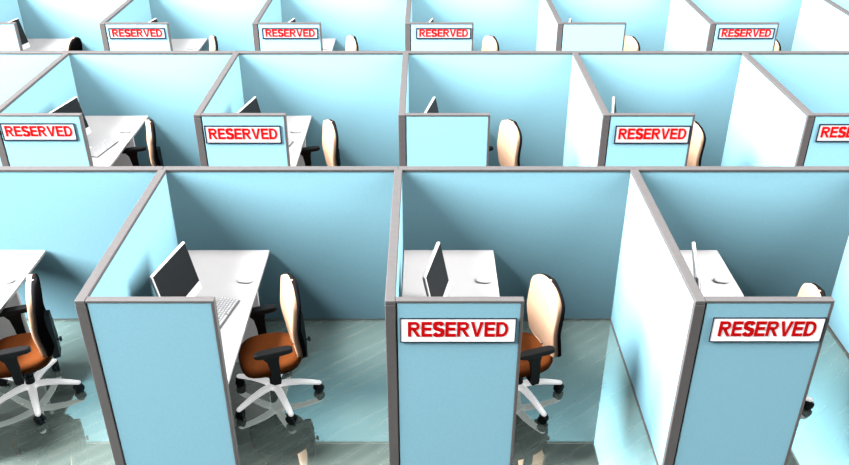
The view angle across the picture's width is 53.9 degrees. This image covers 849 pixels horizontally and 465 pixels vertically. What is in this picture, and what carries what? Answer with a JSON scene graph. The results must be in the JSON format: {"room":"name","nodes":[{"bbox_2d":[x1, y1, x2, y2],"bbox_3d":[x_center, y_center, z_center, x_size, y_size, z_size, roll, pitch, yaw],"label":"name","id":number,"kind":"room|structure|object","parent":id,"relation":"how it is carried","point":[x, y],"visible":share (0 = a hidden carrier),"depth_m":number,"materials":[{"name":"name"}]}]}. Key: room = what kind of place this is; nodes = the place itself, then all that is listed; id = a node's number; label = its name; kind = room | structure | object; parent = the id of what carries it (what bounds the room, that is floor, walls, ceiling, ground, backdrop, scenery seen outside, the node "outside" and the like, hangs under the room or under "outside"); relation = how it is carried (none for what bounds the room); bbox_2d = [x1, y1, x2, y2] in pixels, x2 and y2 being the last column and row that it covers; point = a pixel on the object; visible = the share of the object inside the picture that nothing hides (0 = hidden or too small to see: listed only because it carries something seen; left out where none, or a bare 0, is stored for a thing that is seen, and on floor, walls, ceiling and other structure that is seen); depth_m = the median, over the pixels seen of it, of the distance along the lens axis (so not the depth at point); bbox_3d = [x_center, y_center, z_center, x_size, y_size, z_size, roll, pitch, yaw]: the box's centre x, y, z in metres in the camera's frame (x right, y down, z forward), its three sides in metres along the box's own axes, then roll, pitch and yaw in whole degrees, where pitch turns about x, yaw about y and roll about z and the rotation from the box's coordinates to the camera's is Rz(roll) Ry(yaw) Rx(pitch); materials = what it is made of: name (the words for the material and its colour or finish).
{"room":"cubicle office","nodes":[
{"label":"cubicle office","id":0,"kind":"room"},
{"bbox_2d":[0,320,848,464],"bbox_3d":[0.000,0.933,7.788,22.000,0.120,14.700,0,30,0],"label":"floor","id":1,"kind":"structure","parent":0,"point":[596,418],"depth_m":6.76,"materials":[{"name":"grey tile"}]},
{"bbox_2d":[0,22,22,50],"bbox_3d":[-5.772,-2.070,11.335,0.830,1.566,0.053,0,30,0],"label":"panel","id":2,"kind":"object","parent":1,"relation":"on","point":[10,40],"visible":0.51,"depth_m":11.02,"materials":[{"name":"fabric"}]},
{"bbox_2d":[0,0,25,34],"bbox_3d":[-6.222,-2.543,12.160,0.069,1.567,1.960,0,30,0],"label":"wall","id":3,"kind":"structure","parent":1,"relation":"on","point":[9,9],"depth_m":12.49,"materials":[{"name":"fabric"}]},
{"bbox_2d":[0,250,45,339],"bbox_3d":[-3.785,0.963,6.836,0.800,0.774,1.898,0,30,0],"label":"desk","id":4,"kind":"object","parent":1,"relation":"on","point":[17,264],"visible":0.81,"depth_m":7.15,"materials":[{"name":"white laminate"}]},
{"bbox_2d":[0,277,14,283],"bbox_3d":[-3.507,0.397,7.014,0.132,0.031,0.080,3,30,5],"label":"computer mouse","id":5,"kind":"object","parent":4,"relation":"on","point":[6,280],"visible":1,"depth_m":6.99,"materials":[{"name":"white plastic"}]},
{"bbox_2d":[0,273,84,424],"bbox_3d":[-3.207,0.885,6.643,0.754,1.099,0.746,-10,31,-17],"label":"office chair","id":6,"kind":"object","parent":1,"relation":"on","point":[22,354],"visible":1,"depth_m":6.61,"materials":[{"name":"black plastic"}]},
{"bbox_2d":[24,39,68,50],"bbox_3d":[-5.785,-2.213,12.382,0.800,0.774,1.898,0,30,0],"label":"desk","id":7,"kind":"object","parent":1,"relation":"on","point":[35,44],"visible":0.14,"depth_m":12.75,"materials":[{"name":"white laminate"}]},
{"bbox_2d":[9,18,29,50],"bbox_3d":[-5.862,-2.741,11.990,0.204,0.531,0.530,6,30,11],"label":"computer monitor","id":8,"kind":"object","parent":7,"relation":"on","point":[25,44],"visible":0.33,"depth_m":12.14,"materials":[{"name":"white plastic"}]},
{"bbox_2d":[0,113,93,165],"bbox_3d":[-3.772,-0.481,8.561,0.830,1.566,0.053,0,30,0],"label":"panel","id":9,"kind":"object","parent":1,"relation":"on","point":[19,153],"visible":0.41,"depth_m":8.32,"materials":[{"name":"fabric"}]},
{"bbox_2d":[0,123,77,140],"bbox_3d":[-3.800,-0.991,8.234,0.733,0.185,0.006,0,30,0],"label":"sign","id":10,"kind":"object","parent":9,"relation":"attached to","point":[10,131],"visible":1,"depth_m":8.23,"materials":[{"name":"white plastic"}]},
{"bbox_2d":[66,37,82,50],"bbox_3d":[-5.211,-2.288,12.183,0.754,1.099,0.746,0,30,0],"label":"office chair","id":11,"kind":"object","parent":1,"relation":"on","point":[74,43],"visible":0.12,"depth_m":11.91,"materials":[{"name":"black plastic"}]},
{"bbox_2d":[0,0,151,165],"bbox_3d":[-4.222,-1.749,10.774,0.069,1.567,5.156,0,30,0],"label":"wall","id":12,"kind":"structure","parent":1,"relation":"on","point":[55,85],"depth_m":9.49,"materials":[{"name":"fabric"}]},
{"bbox_2d":[85,116,148,165],"bbox_3d":[-3.785,-0.625,9.609,0.800,0.774,1.898,0,30,0],"label":"desk","id":13,"kind":"object","parent":1,"relation":"on","point":[102,128],"visible":0.16,"depth_m":9.82,"materials":[{"name":"white laminate"}]},
{"bbox_2d":[49,97,91,148],"bbox_3d":[-3.862,-1.152,9.216,0.204,0.531,0.530,6,30,11],"label":"computer monitor","id":14,"kind":"object","parent":13,"relation":"on","point":[71,106],"visible":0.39,"depth_m":9.24,"materials":[{"name":"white plastic"}]},
{"bbox_2d":[90,139,118,157],"bbox_3d":[-3.618,-0.946,9.368,0.167,0.022,0.440,6,30,10],"label":"keyboard","id":15,"kind":"object","parent":13,"relation":"on","point":[105,145],"visible":0.92,"depth_m":9.37,"materials":[{"name":"white plastic"}]},
{"bbox_2d":[119,129,130,132],"bbox_3d":[-3.507,-1.191,9.787,0.132,0.031,0.080,3,30,5],"label":"computer mouse","id":16,"kind":"object","parent":13,"relation":"on","point":[122,130],"visible":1,"depth_m":9.76,"materials":[{"name":"white plastic"}]},
{"bbox_2d":[104,22,172,50],"bbox_3d":[-3.772,-2.070,11.335,0.830,1.566,0.053,0,30,0],"label":"panel","id":17,"kind":"object","parent":1,"relation":"on","point":[114,44],"visible":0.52,"depth_m":11.05,"materials":[{"name":"fabric"}]},
{"bbox_2d":[108,28,165,38],"bbox_3d":[-3.777,-2.616,10.987,0.746,0.146,0.006,0,30,0],"label":"sign","id":18,"kind":"object","parent":17,"relation":"attached to","point":[114,33],"visible":1,"depth_m":10.98,"materials":[{"name":"white plastic"}]},
{"bbox_2d":[121,119,163,165],"bbox_3d":[-3.207,-0.703,9.416,0.754,1.099,0.746,-10,31,-17],"label":"office chair","id":19,"kind":"object","parent":1,"relation":"on","point":[155,154],"visible":0.34,"depth_m":9.29,"materials":[{"name":"black plastic"}]},
{"bbox_2d":[85,297,239,464],"bbox_3d":[-1.772,1.107,5.788,0.830,1.566,0.053,0,30,0],"label":"panel","id":20,"kind":"object","parent":1,"relation":"on","point":[162,360],"visible":1,"depth_m":5.70,"materials":[{"name":"fabric"}]},
{"bbox_2d":[74,0,281,464],"bbox_3d":[-2.222,-0.955,9.387,0.069,1.567,8.352,0,30,0],"label":"wall","id":21,"kind":"structure","parent":1,"relation":"on","point":[147,237],"depth_m":6.55,"materials":[{"name":"fabric"}]},
{"bbox_2d":[171,39,206,50],"bbox_3d":[-3.785,-2.213,12.382,0.800,0.774,1.898,0,30,0],"label":"desk","id":22,"kind":"object","parent":1,"relation":"on","point":[177,44],"visible":0.12,"depth_m":12.75,"materials":[{"name":"white laminate"}]},
{"bbox_2d":[209,36,217,50],"bbox_3d":[-3.207,-2.291,12.190,0.754,1.099,0.746,-10,31,-17],"label":"office chair","id":23,"kind":"object","parent":1,"relation":"on","point":[213,44],"visible":0.21,"depth_m":11.92,"materials":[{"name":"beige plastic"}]},
{"bbox_2d":[188,250,269,384],"bbox_3d":[-1.785,0.963,6.836,0.800,0.774,1.898,0,30,0],"label":"desk","id":24,"kind":"object","parent":1,"relation":"on","point":[218,272],"visible":0.18,"depth_m":7.03,"materials":[{"name":"white laminate"}]},
{"bbox_2d":[149,242,201,296],"bbox_3d":[-1.862,0.436,6.443,0.204,0.531,0.530,6,30,11],"label":"computer monitor","id":25,"kind":"object","parent":24,"relation":"on","point":[176,276],"visible":0.68,"depth_m":6.42,"materials":[{"name":"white plastic"}]},
{"bbox_2d":[216,297,239,328],"bbox_3d":[-1.618,0.643,6.594,0.167,0.022,0.440,6,30,10],"label":"keyboard","id":26,"kind":"object","parent":24,"relation":"on","point":[225,306],"visible":0.49,"depth_m":6.66,"materials":[{"name":"white plastic"}]},
{"bbox_2d":[237,277,252,283],"bbox_3d":[-1.507,0.397,7.014,0.132,0.031,0.080,3,30,5],"label":"computer mouse","id":27,"kind":"object","parent":24,"relation":"on","point":[245,280],"visible":1,"depth_m":6.99,"materials":[{"name":"white plastic"}]},
{"bbox_2d":[201,113,290,165],"bbox_3d":[-1.772,-0.481,8.561,0.830,1.566,0.053,0,30,0],"label":"panel","id":28,"kind":"object","parent":1,"relation":"on","point":[216,154],"visible":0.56,"depth_m":8.33,"materials":[{"name":"fabric"}]},
{"bbox_2d":[204,125,281,143],"bbox_3d":[-1.790,-0.966,8.249,0.753,0.192,0.006,0,30,0],"label":"sign","id":29,"kind":"object","parent":28,"relation":"attached to","point":[214,134],"visible":1,"depth_m":8.24,"materials":[{"name":"white plastic"}]},
{"bbox_2d":[235,273,323,424],"bbox_3d":[-1.207,0.885,6.643,0.754,1.099,0.746,-10,31,-17],"label":"office chair","id":30,"kind":"object","parent":1,"relation":"on","point":[261,356],"visible":0.99,"depth_m":6.61,"materials":[{"name":"black plastic"}]},
{"bbox_2d":[257,22,322,50],"bbox_3d":[-1.772,-2.070,11.335,0.830,1.566,0.053,0,30,0],"label":"panel","id":31,"kind":"object","parent":1,"relation":"on","point":[265,44],"visible":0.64,"depth_m":11.05,"materials":[{"name":"fabric"}]},
{"bbox_2d":[262,28,318,38],"bbox_3d":[-1.766,-2.616,10.987,0.737,0.146,0.006,0,30,0],"label":"sign","id":32,"kind":"object","parent":31,"relation":"attached to","point":[267,33],"visible":1,"depth_m":10.98,"materials":[{"name":"white plastic"}]},
{"bbox_2d":[286,116,311,165],"bbox_3d":[-1.785,-0.625,9.609,0.800,0.774,1.898,0,30,0],"label":"desk","id":33,"kind":"object","parent":1,"relation":"on","point":[302,123],"visible":0.16,"depth_m":9.77,"materials":[{"name":"white laminate"}]},
{"bbox_2d":[236,97,260,112],"bbox_3d":[-1.862,-1.152,9.216,0.204,0.531,0.530,6,30,11],"label":"computer monitor","id":34,"kind":"object","parent":33,"relation":"on","point":[252,106],"visible":0.16,"depth_m":9.20,"materials":[{"name":"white plastic"}]},
{"bbox_2d":[290,129,300,132],"bbox_3d":[-1.507,-1.191,9.787,0.132,0.031,0.080,3,30,5],"label":"computer mouse","id":35,"kind":"object","parent":33,"relation":"on","point":[292,130],"visible":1,"depth_m":9.76,"materials":[{"name":"white plastic"}]},
{"bbox_2d":[300,119,340,165],"bbox_3d":[-1.207,-0.703,9.416,0.754,1.099,0.746,-10,31,-17],"label":"office chair","id":36,"kind":"object","parent":1,"relation":"on","point":[330,140],"visible":0.46,"depth_m":9.32,"materials":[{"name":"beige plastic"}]},
{"bbox_2d":[322,39,335,50],"bbox_3d":[-1.785,-2.213,12.382,0.800,0.774,1.898,0,30,0],"label":"desk","id":37,"kind":"object","parent":1,"relation":"on","point":[329,43],"visible":0.09,"depth_m":12.79,"materials":[{"name":"white laminate"}]},
{"bbox_2d":[345,36,358,50],"bbox_3d":[-1.207,-2.291,12.190,0.754,1.099,0.746,-10,31,-17],"label":"office chair","id":38,"kind":"object","parent":1,"relation":"on","point":[351,41],"visible":0.13,"depth_m":11.97,"materials":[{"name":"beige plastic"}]},
{"bbox_2d":[385,0,411,464],"bbox_3d":[-0.222,-0.955,9.387,0.069,1.567,8.352,0,30,0],"label":"wall","id":39,"kind":"structure","parent":1,"relation":"on","point":[394,278],"depth_m":6.05,"materials":[{"name":"fabric"}]},
{"bbox_2d":[0,166,848,319],"bbox_3d":[-0.222,0.128,7.495,7.999,1.567,0.069,0,30,0],"label":"wall","id":40,"kind":"structure","parent":1,"relation":"on","point":[326,227],"depth_m":7.33,"materials":[{"name":"fabric"}]},
{"bbox_2d":[0,51,848,167],"bbox_3d":[-0.222,-1.460,10.269,11.999,1.567,0.069,0,30,0],"label":"wall","id":41,"kind":"structure","parent":1,"relation":"on","point":[359,91],"depth_m":10.06,"materials":[{"name":"fabric"}]},
{"bbox_2d":[18,0,848,50],"bbox_3d":[0.778,-3.048,13.042,13.999,1.567,0.069,0,30,0],"label":"wall","id":42,"kind":"structure","parent":1,"relation":"on","point":[376,25],"depth_m":12.86,"materials":[{"name":"fabric"}]},
{"bbox_2d":[410,22,473,50],"bbox_3d":[0.228,-2.070,11.335,0.830,1.566,0.053,0,30,0],"label":"panel","id":43,"kind":"object","parent":1,"relation":"on","point":[415,44],"visible":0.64,"depth_m":11.05,"materials":[{"name":"fabric"}]},
{"bbox_2d":[416,28,470,38],"bbox_3d":[0.252,-2.616,10.987,0.728,0.146,0.006,0,30,0],"label":"sign","id":44,"kind":"object","parent":43,"relation":"attached to","point":[421,33],"visible":1,"depth_m":10.98,"materials":[{"name":"white plastic"}]},
{"bbox_2d":[405,113,489,165],"bbox_3d":[0.228,-0.481,8.561,0.830,1.566,0.053,0,30,0],"label":"panel","id":45,"kind":"object","parent":1,"relation":"on","point":[432,139],"visible":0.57,"depth_m":8.28,"materials":[{"name":"fabric"}]},
{"bbox_2d":[402,250,499,296],"bbox_3d":[0.215,0.963,6.836,0.800,0.774,1.898,0,30,0],"label":"desk","id":46,"kind":"object","parent":1,"relation":"on","point":[463,267],"visible":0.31,"depth_m":7.14,"materials":[{"name":"white laminate"}]},
{"bbox_2d":[422,242,449,296],"bbox_3d":[0.138,0.436,6.443,0.204,0.531,0.530,6,30,11],"label":"computer monitor","id":47,"kind":"object","parent":46,"relation":"on","point":[435,277],"visible":0.64,"depth_m":6.39,"materials":[{"name":"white plastic"}]},
{"bbox_2d":[475,277,490,283],"bbox_3d":[0.493,0.397,7.014,0.132,0.031,0.080,3,30,5],"label":"computer mouse","id":48,"kind":"object","parent":46,"relation":"on","point":[484,280],"visible":1,"depth_m":6.99,"materials":[{"name":"white plastic"}]},
{"bbox_2d":[396,297,523,464],"bbox_3d":[0.228,1.107,5.788,0.830,1.566,0.053,0,30,0],"label":"panel","id":49,"kind":"object","parent":1,"relation":"on","point":[457,402],"visible":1,"depth_m":5.75,"materials":[{"name":"fabric"}]},
{"bbox_2d":[400,318,516,342],"bbox_3d":[0.220,0.643,5.487,0.762,0.195,0.006,0,30,0],"label":"sign","id":50,"kind":"object","parent":49,"relation":"attached to","point":[412,330],"visible":1,"depth_m":5.48,"materials":[{"name":"white plastic"}]},
{"bbox_2d":[481,35,498,50],"bbox_3d":[0.793,-2.291,12.190,0.754,1.099,0.746,-10,31,-17],"label":"office chair","id":51,"kind":"object","parent":1,"relation":"on","point":[490,43],"visible":0.17,"depth_m":12.01,"materials":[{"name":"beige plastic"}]},
{"bbox_2d":[489,119,521,165],"bbox_3d":[0.793,-0.703,9.416,0.754,1.099,0.746,-10,31,-17],"label":"office chair","id":52,"kind":"object","parent":1,"relation":"on","point":[509,142],"visible":0.39,"depth_m":9.27,"materials":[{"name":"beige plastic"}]},
{"bbox_2d":[518,273,564,424],"bbox_3d":[0.793,0.885,6.643,0.754,1.099,0.746,-10,31,-17],"label":"office chair","id":53,"kind":"object","parent":1,"relation":"on","point":[545,300],"visible":0.76,"depth_m":6.53,"materials":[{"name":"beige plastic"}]},
{"bbox_2d":[561,22,626,50],"bbox_3d":[2.228,-2.070,11.335,0.830,1.566,0.053,0,30,0],"label":"panel","id":54,"kind":"object","parent":1,"relation":"on","point":[576,36],"visible":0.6,"depth_m":11.01,"materials":[{"name":"fabric"}]},
{"bbox_2d":[536,0,705,464],"bbox_3d":[1.778,-0.955,9.387,0.069,1.567,8.352,0,30,0],"label":"wall","id":55,"kind":"structure","parent":1,"relation":"on","point":[658,307],"depth_m":6.61,"materials":[{"name":"fabric"}]},
{"bbox_2d":[623,35,639,50],"bbox_3d":[2.793,-2.291,12.190,0.754,1.099,0.746,-10,31,-17],"label":"office chair","id":56,"kind":"object","parent":1,"relation":"on","point":[631,43],"visible":0.16,"depth_m":11.96,"materials":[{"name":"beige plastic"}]},
{"bbox_2d":[604,113,694,165],"bbox_3d":[2.228,-0.481,8.561,0.830,1.566,0.053,0,30,0],"label":"panel","id":57,"kind":"object","parent":1,"relation":"on","point":[616,154],"visible":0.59,"depth_m":8.32,"materials":[{"name":"fabric"}]},
{"bbox_2d":[614,125,690,143],"bbox_3d":[2.249,-0.966,8.249,0.742,0.192,0.006,0,30,0],"label":"sign","id":58,"kind":"object","parent":57,"relation":"attached to","point":[624,134],"visible":1,"depth_m":8.24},
{"bbox_2d":[687,121,705,165],"bbox_3d":[2.793,-0.703,9.416,0.754,1.099,0.746,-10,31,-17],"label":"office chair","id":59,"kind":"object","parent":1,"relation":"on","point":[698,139],"visible":0.16,"depth_m":9.17,"materials":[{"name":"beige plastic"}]},
{"bbox_2d":[680,250,743,296],"bbox_3d":[2.215,0.963,6.836,0.800,0.774,1.898,0,30,0],"label":"desk","id":60,"kind":"object","parent":1,"relation":"on","point":[711,265],"visible":0.18,"depth_m":7.13,"materials":[{"name":"white laminate"}]},
{"bbox_2d":[691,242,700,290],"bbox_3d":[2.138,0.436,6.443,0.204,0.531,0.530,6,30,11],"label":"computer monitor","id":61,"kind":"object","parent":60,"relation":"on","point":[694,250],"visible":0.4,"depth_m":6.28,"materials":[{"name":"white plastic"}]},
{"bbox_2d":[713,277,729,283],"bbox_3d":[2.493,0.397,7.014,0.132,0.031,0.080,3,30,5],"label":"computer mouse","id":62,"kind":"object","parent":60,"relation":"on","point":[722,280],"visible":1,"depth_m":6.99,"materials":[{"name":"white plastic"}]},
{"bbox_2d":[711,22,778,50],"bbox_3d":[4.228,-2.070,11.335,0.830,1.566,0.053,0,30,0],"label":"panel","id":63,"kind":"object","parent":1,"relation":"on","point":[718,44],"visible":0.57,"depth_m":11.05,"materials":[{"name":"fabric"}]},
{"bbox_2d":[717,28,774,38],"bbox_3d":[4.231,-2.616,10.987,0.737,0.146,0.006,0,30,0],"label":"sign","id":64,"kind":"object","parent":63,"relation":"attached to","point":[724,33],"visible":1,"depth_m":10.98,"materials":[{"name":"white plastic"}]},
{"bbox_2d":[673,297,834,464],"bbox_3d":[2.228,1.107,5.788,0.830,1.566,0.053,0,30,0],"label":"panel","id":65,"kind":"object","parent":1,"relation":"on","point":[744,405],"visible":0.98,"depth_m":5.74,"materials":[{"name":"fabric"}]},
{"bbox_2d":[708,317,826,341],"bbox_3d":[2.249,0.639,5.485,0.737,0.196,0.006,0,30,0],"label":"sign","id":66,"kind":"object","parent":65,"relation":"attached to","point":[723,329],"visible":1,"depth_m":5.48,"materials":[{"name":"white plastic"}]},
{"bbox_2d":[663,0,848,355],"bbox_3d":[3.778,-0.955,9.387,0.069,1.567,8.352,0,30,0],"label":"wall","id":67,"kind":"structure","parent":1,"relation":"on","point":[768,125],"depth_m":9.32,"materials":[{"name":"paint"}]},
{"bbox_2d":[774,39,780,50],"bbox_3d":[4.793,-2.291,12.190,0.754,1.099,0.746,-10,31,-17],"label":"office chair","id":68,"kind":"object","parent":1,"relation":"on","point":[777,47],"visible":0.02,"depth_m":11.86,"materials":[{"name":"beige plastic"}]},
{"bbox_2d":[797,283,825,409],"bbox_3d":[2.787,0.915,6.592,0.754,1.099,0.746,3,30,5],"label":"office chair","id":69,"kind":"object","parent":1,"relation":"on","point":[807,289],"visible":0.11,"depth_m":6.45,"materials":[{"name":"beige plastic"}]},
{"bbox_2d":[791,0,848,50],"bbox_3d":[5.778,-2.543,12.160,0.069,1.567,1.960,0,30,0],"label":"wall","id":70,"kind":"structure","parent":1,"relation":"on","point":[822,25],"depth_m":12.10,"materials":[{"name":"fabric"}]},
{"bbox_2d":[803,113,848,165],"bbox_3d":[4.228,-0.481,8.561,0.830,1.566,0.053,0,30,0],"label":"panel","id":71,"kind":"object","parent":1,"relation":"on","point":[817,153],"visible":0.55,"depth_m":8.33,"materials":[{"name":"fabric"}]},
{"bbox_2d":[815,124,848,141],"bbox_3d":[4.246,-0.982,8.240,0.744,0.190,0.006,0,30,0],"label":"sign","id":72,"kind":"object","parent":71,"relation":"attached to","point":[826,132],"visible":1,"depth_m":8.24,"materials":[{"name":"white plastic"}]},
{"bbox_3d":[0.215,-0.625,9.609,0.800,0.774,1.898,0,30,0],"label":"desk","id":73,"kind":"object","parent":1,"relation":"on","visible":0},
{"bbox_2d":[424,97,438,112],"bbox_3d":[0.138,-1.152,9.216,0.204,0.531,0.530,6,30,11],"label":"computer monitor","id":74,"kind":"object","parent":73,"relation":"on","point":[432,107],"visible":0.23,"depth_m":9.19,"materials":[{"name":"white plastic"}]},
{"bbox_3d":[2.215,-0.625,9.609,0.800,0.774,1.898,0,30,0],"label":"desk","id":75,"kind":"object","parent":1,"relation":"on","visible":0},
{"bbox_2d":[611,97,616,112],"bbox_3d":[2.138,-1.152,9.216,0.204,0.531,0.530,6,30,11],"label":"computer monitor","id":76,"kind":"object","parent":75,"relation":"on","point":[613,106],"visible":0.21,"depth_m":9.13,"materials":[{"name":"white plastic"}]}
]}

